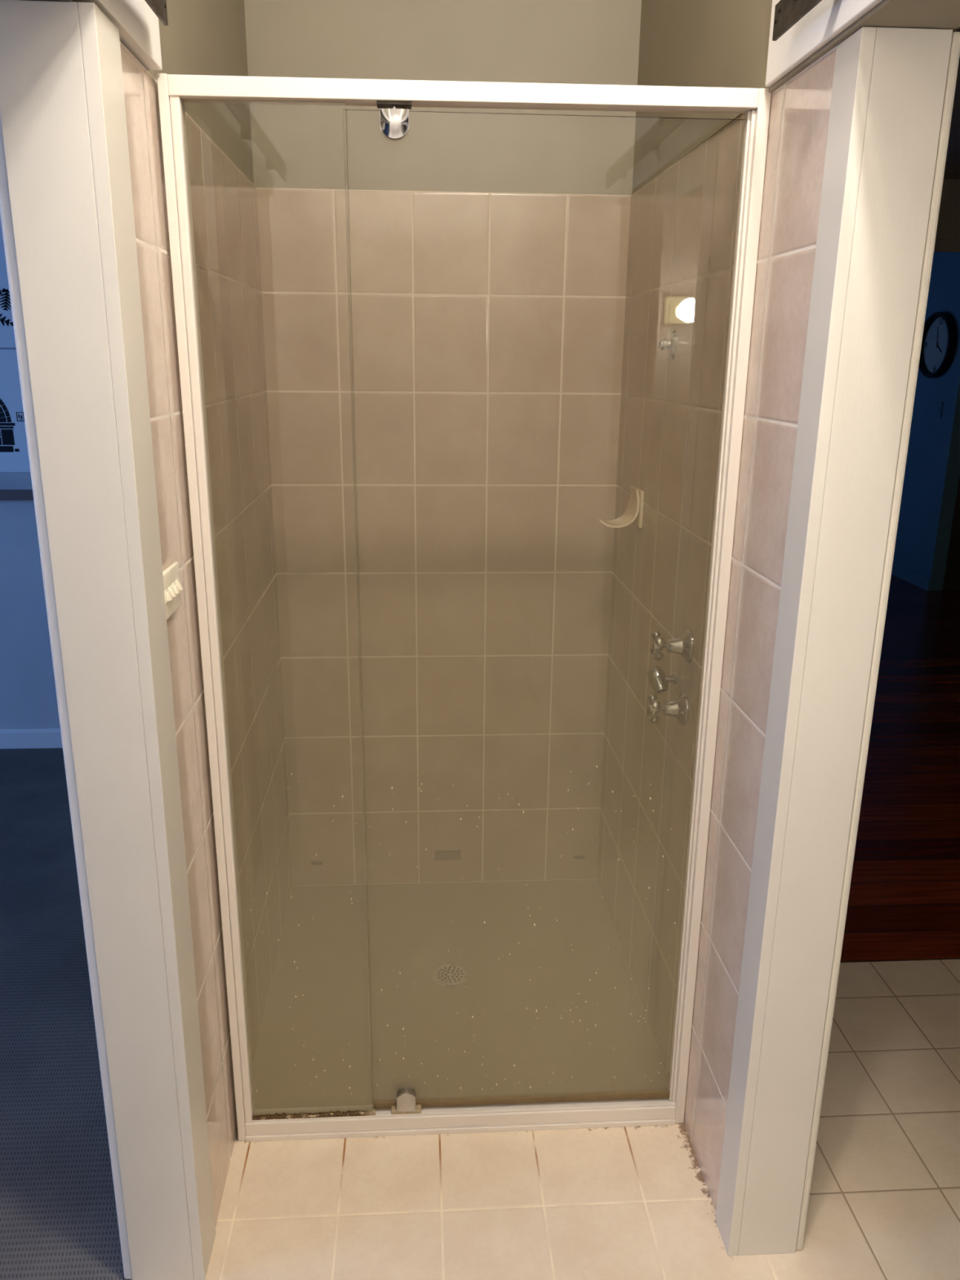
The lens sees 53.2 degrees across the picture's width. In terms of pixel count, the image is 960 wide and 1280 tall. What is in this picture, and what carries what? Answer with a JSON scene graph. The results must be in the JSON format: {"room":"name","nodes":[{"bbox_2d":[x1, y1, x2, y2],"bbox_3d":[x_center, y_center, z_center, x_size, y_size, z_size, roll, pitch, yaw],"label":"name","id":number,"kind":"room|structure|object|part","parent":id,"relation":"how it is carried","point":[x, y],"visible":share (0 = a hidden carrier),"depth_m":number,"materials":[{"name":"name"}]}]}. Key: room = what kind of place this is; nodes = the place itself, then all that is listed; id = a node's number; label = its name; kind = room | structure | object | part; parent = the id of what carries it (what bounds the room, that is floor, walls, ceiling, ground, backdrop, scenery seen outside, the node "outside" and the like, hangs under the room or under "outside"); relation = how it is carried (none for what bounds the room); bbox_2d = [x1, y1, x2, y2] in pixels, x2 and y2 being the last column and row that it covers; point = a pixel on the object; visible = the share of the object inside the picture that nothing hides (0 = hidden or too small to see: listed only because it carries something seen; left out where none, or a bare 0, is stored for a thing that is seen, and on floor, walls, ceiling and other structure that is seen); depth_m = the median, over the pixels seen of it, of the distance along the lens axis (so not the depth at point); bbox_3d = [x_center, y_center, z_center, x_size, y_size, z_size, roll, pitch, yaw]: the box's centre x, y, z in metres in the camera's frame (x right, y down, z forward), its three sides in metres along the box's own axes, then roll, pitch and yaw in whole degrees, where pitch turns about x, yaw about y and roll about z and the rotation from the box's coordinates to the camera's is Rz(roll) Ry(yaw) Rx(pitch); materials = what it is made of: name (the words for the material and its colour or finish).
{"room":"bathroom","nodes":[
{"label":"bathroom","id":0,"kind":"room"},
{"bbox_2d":[0,347,16,349],"bbox_3d":[-2.824,-1.501,3.995,4.076,1.650,0.098,0,17,-4],"label":"wall","id":1,"kind":"structure","parent":0,"point":[0,348],"depth_m":4.07,"materials":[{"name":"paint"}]},
{"bbox_2d":[0,213,16,347],"bbox_3d":[-2.308,-1.622,3.925,0.900,0.809,0.026,0,17,-4],"label":"print","id":2,"kind":"object","parent":1,"relation":"attached to","point":[7,340],"visible":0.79,"depth_m":4.00},
{"bbox_2d":[0,500,60,728],"bbox_3d":[-2.819,-0.126,4.104,4.076,1.050,0.570,0,17,-4],"label":"wall","id":3,"kind":"structure","parent":0,"point":[28,691],"depth_m":3.89,"materials":[{"name":"paint"}]},
{"bbox_2d":[0,472,32,489],"bbox_3d":[-2.811,-0.638,3.909,4.076,0.031,0.555,0,17,-4],"label":"ledge","id":4,"kind":"object","parent":3,"relation":"on","point":[8,481],"depth_m":3.92,"materials":[{"name":"paint"}]},
{"bbox_2d":[0,349,31,472],"bbox_3d":[-2.314,-0.981,4.115,0.900,0.517,0.026,0,17,-4],"label":"print","id":5,"kind":"object","parent":4,"relation":"on","point":[14,453],"visible":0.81,"depth_m":4.13},
{"bbox_2d":[0,488,33,500],"bbox_3d":[-2.794,-0.551,3.636,4.076,0.040,0.017,0,17,-4],"label":"trim","id":6,"kind":"structure","parent":3,"relation":"attached to","point":[5,495],"depth_m":3.69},
{"bbox_2d":[0,728,62,748],"bbox_3d":[-2.806,0.421,3.962,4.076,0.082,0.015,0,17,-4],"label":"baseboard","id":7,"kind":"structure","parent":3,"relation":"attached to","point":[9,738],"depth_m":4.01,"materials":[{"name":"paint"}]},
{"bbox_2d":[26,0,293,1226],"bbox_3d":[-0.560,-0.350,1.537,0.124,2.980,2.168,0,17,-4],"label":"wall","id":8,"kind":"structure","parent":0,"point":[224,211],"depth_m":1.95,"materials":[{"name":"tile"}]},
{"bbox_2d":[0,113,132,1279],"bbox_3d":[-0.617,0.180,1.471,0.031,1.999,0.072,0,17,-4],"label":"trim","id":9,"kind":"structure","parent":8,"relation":"attached to","point":[5,202],"depth_m":1.39,"materials":[{"name":"paint"}]},
{"bbox_2d":[0,0,194,1279],"bbox_3d":[-0.554,0.179,1.477,0.117,1.999,0.097,0,17,-4],"label":"trim","id":10,"kind":"structure","parent":8,"relation":"attached to","point":[44,112],"depth_m":1.35,"materials":[{"name":"white paint"}]},
{"bbox_2d":[75,0,162,70],"bbox_3d":[-0.460,-0.793,0.877,0.030,0.194,1.144,0,17,-4],"label":"trim","id":11,"kind":"structure","parent":8,"relation":"attached to","point":[138,25],"depth_m":1.33,"materials":[{"name":"white paint"}]},
{"bbox_2d":[77,2,216,1279],"bbox_3d":[-0.491,0.178,1.483,0.030,1.999,0.100,0,17,-4],"label":"trim","id":12,"kind":"structure","parent":8,"relation":"attached to","point":[100,37],"depth_m":1.38,"materials":[{"name":"white paint"}]},
{"bbox_2d":[144,0,168,25],"bbox_3d":[-0.423,-0.740,0.852,0.040,0.045,1.022,0,17,-4],"label":"door track","id":13,"kind":"object","parent":8,"relation":"attached to","point":[159,7],"visible":1,"depth_m":1.31,"materials":[{"name":"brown metal"}]},
{"bbox_2d":[162,561,182,619],"bbox_3d":[-0.485,-0.076,1.508,0.018,0.074,0.116,0,17,-4],"label":"light switch","id":14,"kind":"object","parent":8,"relation":"attached to","point":[172,585],"visible":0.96,"depth_m":1.51,"materials":[{"name":"plastic"}]},
{"bbox_2d":[244,0,641,886],"bbox_3d":[-0.087,-0.676,2.653,1.209,2.980,0.100,0,17,-4],"label":"wall","id":15,"kind":"structure","parent":0,"point":[485,353],"depth_m":2.63,"materials":[{"name":"tile"}]},
{"bbox_2d":[311,861,322,864],"bbox_3d":[-0.507,0.692,2.976,0.036,0.009,0.008,0,17,-4],"label":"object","id":16,"kind":"object","parent":15,"relation":"attached to","point":[312,862],"visible":1,"depth_m":2.97,"materials":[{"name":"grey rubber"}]},
{"bbox_2d":[435,850,460,860],"bbox_3d":[-0.101,0.673,2.998,0.080,0.032,0.005,0,17,-4],"label":"cover plate","id":17,"kind":"object","parent":15,"relation":"attached to","point":[439,855],"visible":1,"depth_m":3.00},
{"bbox_2d":[573,855,585,858],"bbox_3d":[0.314,0.685,3.026,0.036,0.009,0.008,0,17,-4],"label":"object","id":18,"kind":"object","parent":15,"relation":"attached to","point":[575,856],"visible":1,"depth_m":3.02,"materials":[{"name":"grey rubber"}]},
{"bbox_2d":[0,574,959,1279],"bbox_3d":[0.544,0.457,4.267,10.800,0.103,11.700,0,17,-4],"label":"floor","id":19,"kind":"structure","parent":0,"point":[623,1202],"depth_m":2.24,"materials":[{"name":"tile"}]},
{"bbox_2d":[432,963,467,986],"bbox_3d":[-0.080,0.900,2.577,0.096,0.004,0.096,0,17,-4],"label":"floor drain","id":20,"kind":"object","parent":19,"relation":"on","point":[449,975],"visible":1,"depth_m":2.57,"materials":[{"name":"silver metal"}]},
{"bbox_2d":[156,73,771,1142],"bbox_3d":[-0.026,0.087,1.792,0.956,2.006,0.050,0,17,-4],"label":"door frame","id":21,"kind":"structure","parent":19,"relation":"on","point":[406,1114],"depth_m":1.70,"materials":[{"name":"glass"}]},
{"bbox_3d":[-0.346,0.084,1.765,0.255,1.930,0.006,0,17,-4],"label":"fixed panel","id":22,"kind":"part","parent":21,"relation":"part of","materials":[{"name":"clear glass"}]},
{"bbox_3d":[-0.135,-0.841,1.508,0.054,0.005,0.028,0,17,-4],"label":"hinge plate","id":23,"kind":"part","parent":21,"relation":"part of","materials":[{"name":"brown metal"}]},
{"bbox_3d":[-0.157,1.000,2.050,0.064,0.009,0.026,0,17,-4],"label":"hinge plate","id":24,"kind":"part","parent":21,"relation":"part of","materials":[{"name":"white plastic"}]},
{"bbox_3d":[-0.037,1.026,2.069,0.920,0.048,0.050,0,17,-4],"label":"frame sill","id":25,"kind":"part","parent":21,"relation":"part of","materials":[{"name":"white metal"}]},
{"bbox_3d":[0.099,0.074,1.800,0.648,1.902,0.006,0,17,-4],"label":"door panel","id":26,"kind":"part","parent":21,"relation":"part of","materials":[{"name":"clear glass"}]},
{"bbox_2d":[596,0,959,1211],"bbox_3d":[0.519,-0.359,1.603,0.133,2.980,2.168,0,17,-4],"label":"wall","id":27,"kind":"structure","parent":0,"point":[682,230],"depth_m":1.92,"materials":[{"name":"tile"}]},
{"bbox_2d":[598,485,644,528],"bbox_3d":[0.354,-0.338,2.436,0.102,0.098,0.112,0,17,-4],"label":"soap dish","id":28,"kind":"object","parent":27,"relation":"attached to","point":[633,513],"visible":1,"depth_m":2.42,"materials":[{"name":"white ceramic"}]},
{"bbox_3d":[0.400,-0.339,2.438,0.010,0.094,0.112,0,17,-4],"label":"plate","id":29,"kind":"part","parent":28,"relation":"part of","materials":[{"name":"white ceramic"}]},
{"bbox_2d":[647,666,677,693],"bbox_3d":[0.401,0.089,2.110,0.062,0.061,0.056,0,17,-4],"label":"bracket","id":30,"kind":"object","parent":27,"relation":"attached to","point":[658,680],"visible":1,"depth_m":2.10,"materials":[{"name":"silver metal"}]},
{"bbox_2d":[646,691,688,725],"bbox_3d":[0.398,0.147,2.046,0.080,0.072,0.072,0,17,-4],"label":"tap","id":31,"kind":"object","parent":27,"relation":"attached to","point":[678,708],"visible":1,"depth_m":2.03,"materials":[{"name":"silver metal"}]},
{"bbox_3d":[0.369,0.147,2.045,0.022,0.056,0.056,0,17,-4],"label":"cross handle","id":32,"kind":"part","parent":31,"relation":"part of","materials":[{"name":"silver metal"}]},
{"bbox_2d":[659,329,676,359],"bbox_3d":[0.410,-0.649,2.107,0.029,0.063,0.063,0,17,-4],"label":"outlet","id":33,"kind":"object","parent":27,"relation":"attached to","point":[669,344],"visible":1,"depth_m":2.09,"materials":[{"name":"silver metal"}]},
{"bbox_2d":[650,628,693,662],"bbox_3d":[0.400,0.012,2.006,0.080,0.072,0.072,0,17,-4],"label":"tap","id":34,"kind":"object","parent":27,"relation":"attached to","point":[683,646],"visible":1,"depth_m":1.99,"materials":[{"name":"silver metal"}]},
{"bbox_3d":[0.371,0.013,2.005,0.022,0.056,0.056,0,17,-4],"label":"cross handle","id":35,"kind":"part","parent":34,"relation":"part of","materials":[{"name":"silver metal"}]},
{"bbox_2d":[715,26,876,1256],"bbox_3d":[0.478,0.173,1.532,0.024,1.999,0.079,0,17,-4],"label":"trim","id":36,"kind":"structure","parent":27,"relation":"attached to","point":[854,56],"depth_m":1.44,"materials":[{"name":"white paint"}]},
{"bbox_2d":[772,0,822,40],"bbox_3d":[0.468,-0.746,0.900,0.037,0.045,1.008,0,17,-4],"label":"door track","id":37,"kind":"object","parent":27,"relation":"attached to","point":[788,13],"visible":1,"depth_m":1.33,"materials":[{"name":"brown metal"}]},
{"bbox_2d":[764,0,882,86],"bbox_3d":[0.488,-0.801,0.935,0.009,0.194,1.144,0,17,-4],"label":"trim","id":38,"kind":"structure","parent":27,"relation":"attached to","point":[828,19],"depth_m":1.34,"materials":[{"name":"white paint"}]},
{"bbox_2d":[737,26,952,1255],"bbox_3d":[0.539,0.172,1.537,0.109,1.999,0.082,0,17,-4],"label":"trim","id":39,"kind":"structure","parent":27,"relation":"attached to","point":[909,66],"depth_m":1.43,"materials":[{"name":"white paint"}]},
{"bbox_2d":[795,31,959,1250],"bbox_3d":[0.600,0.172,1.537,0.019,1.999,0.070,0,17,-4],"label":"trim","id":40,"kind":"structure","parent":27,"relation":"attached to","point":[954,53],"depth_m":1.42,"materials":[{"name":"white paint"}]},
{"bbox_2d":[893,251,959,590],"bbox_3d":[3.207,-2.095,8.048,0.100,2.700,3.140,0,17,-4],"label":"wall","id":41,"kind":"structure","parent":0,"point":[932,465],"depth_m":6.85,"materials":[{"name":"paint"}]},
{"bbox_2d":[891,561,931,591],"bbox_3d":[3.138,-0.847,8.405,0.015,0.097,3.155,0,17,-4],"label":"baseboard","id":42,"kind":"structure","parent":41,"relation":"attached to","point":[919,580],"depth_m":7.13,"materials":[{"name":"paint"}]},
{"bbox_2d":[918,311,956,377],"bbox_3d":[3.210,-2.076,6.752,0.052,0.444,0.444,0,17,-4],"label":"wall clock","id":43,"kind":"object","parent":41,"relation":"attached to","point":[939,341],"visible":0.98,"depth_m":6.74,"materials":[{"name":"black plastic"}]},
{"bbox_2d":[934,400,942,417],"bbox_3d":[3.233,-1.624,6.757,0.014,0.114,0.072,0,17,-4],"label":"wall switch","id":44,"kind":"object","parent":41,"relation":"attached to","point":[939,404],"visible":1,"depth_m":6.75,"materials":[{"name":"plastic"}]},
{"bbox_2d":[935,178,959,239],"bbox_3d":[1.780,-2.751,6.111,2.975,0.370,0.100,0,17,-4],"label":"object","id":45,"kind":"structure","parent":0,"point":[948,217],"depth_m":6.14,"materials":[{"name":"paint"}]},
{"bbox_2d":[933,239,959,252],"bbox_3d":[1.781,-2.535,6.113,2.975,0.075,0.020,0,17,-4],"label":"trim","id":46,"kind":"structure","parent":45,"relation":"attached to","point":[940,245],"depth_m":6.18,"materials":[{"name":"paint"}]},
{"bbox_2d":[942,473,959,590],"bbox_3d":[4.568,-1.674,6.671,2.439,2.700,0.100,0,17,-4],"label":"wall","id":47,"kind":"structure","parent":0,"point":[952,573],"depth_m":6.86,"materials":[{"name":"paint"}]},
{"bbox_2d":[943,26,959,179],"bbox_3d":[3.208,-2.469,4.415,5.615,0.080,10.080,0,17,-4],"label":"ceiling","id":48,"kind":"structure","parent":0,"point":[952,168],"depth_m":5.02,"materials":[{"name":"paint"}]}
]}

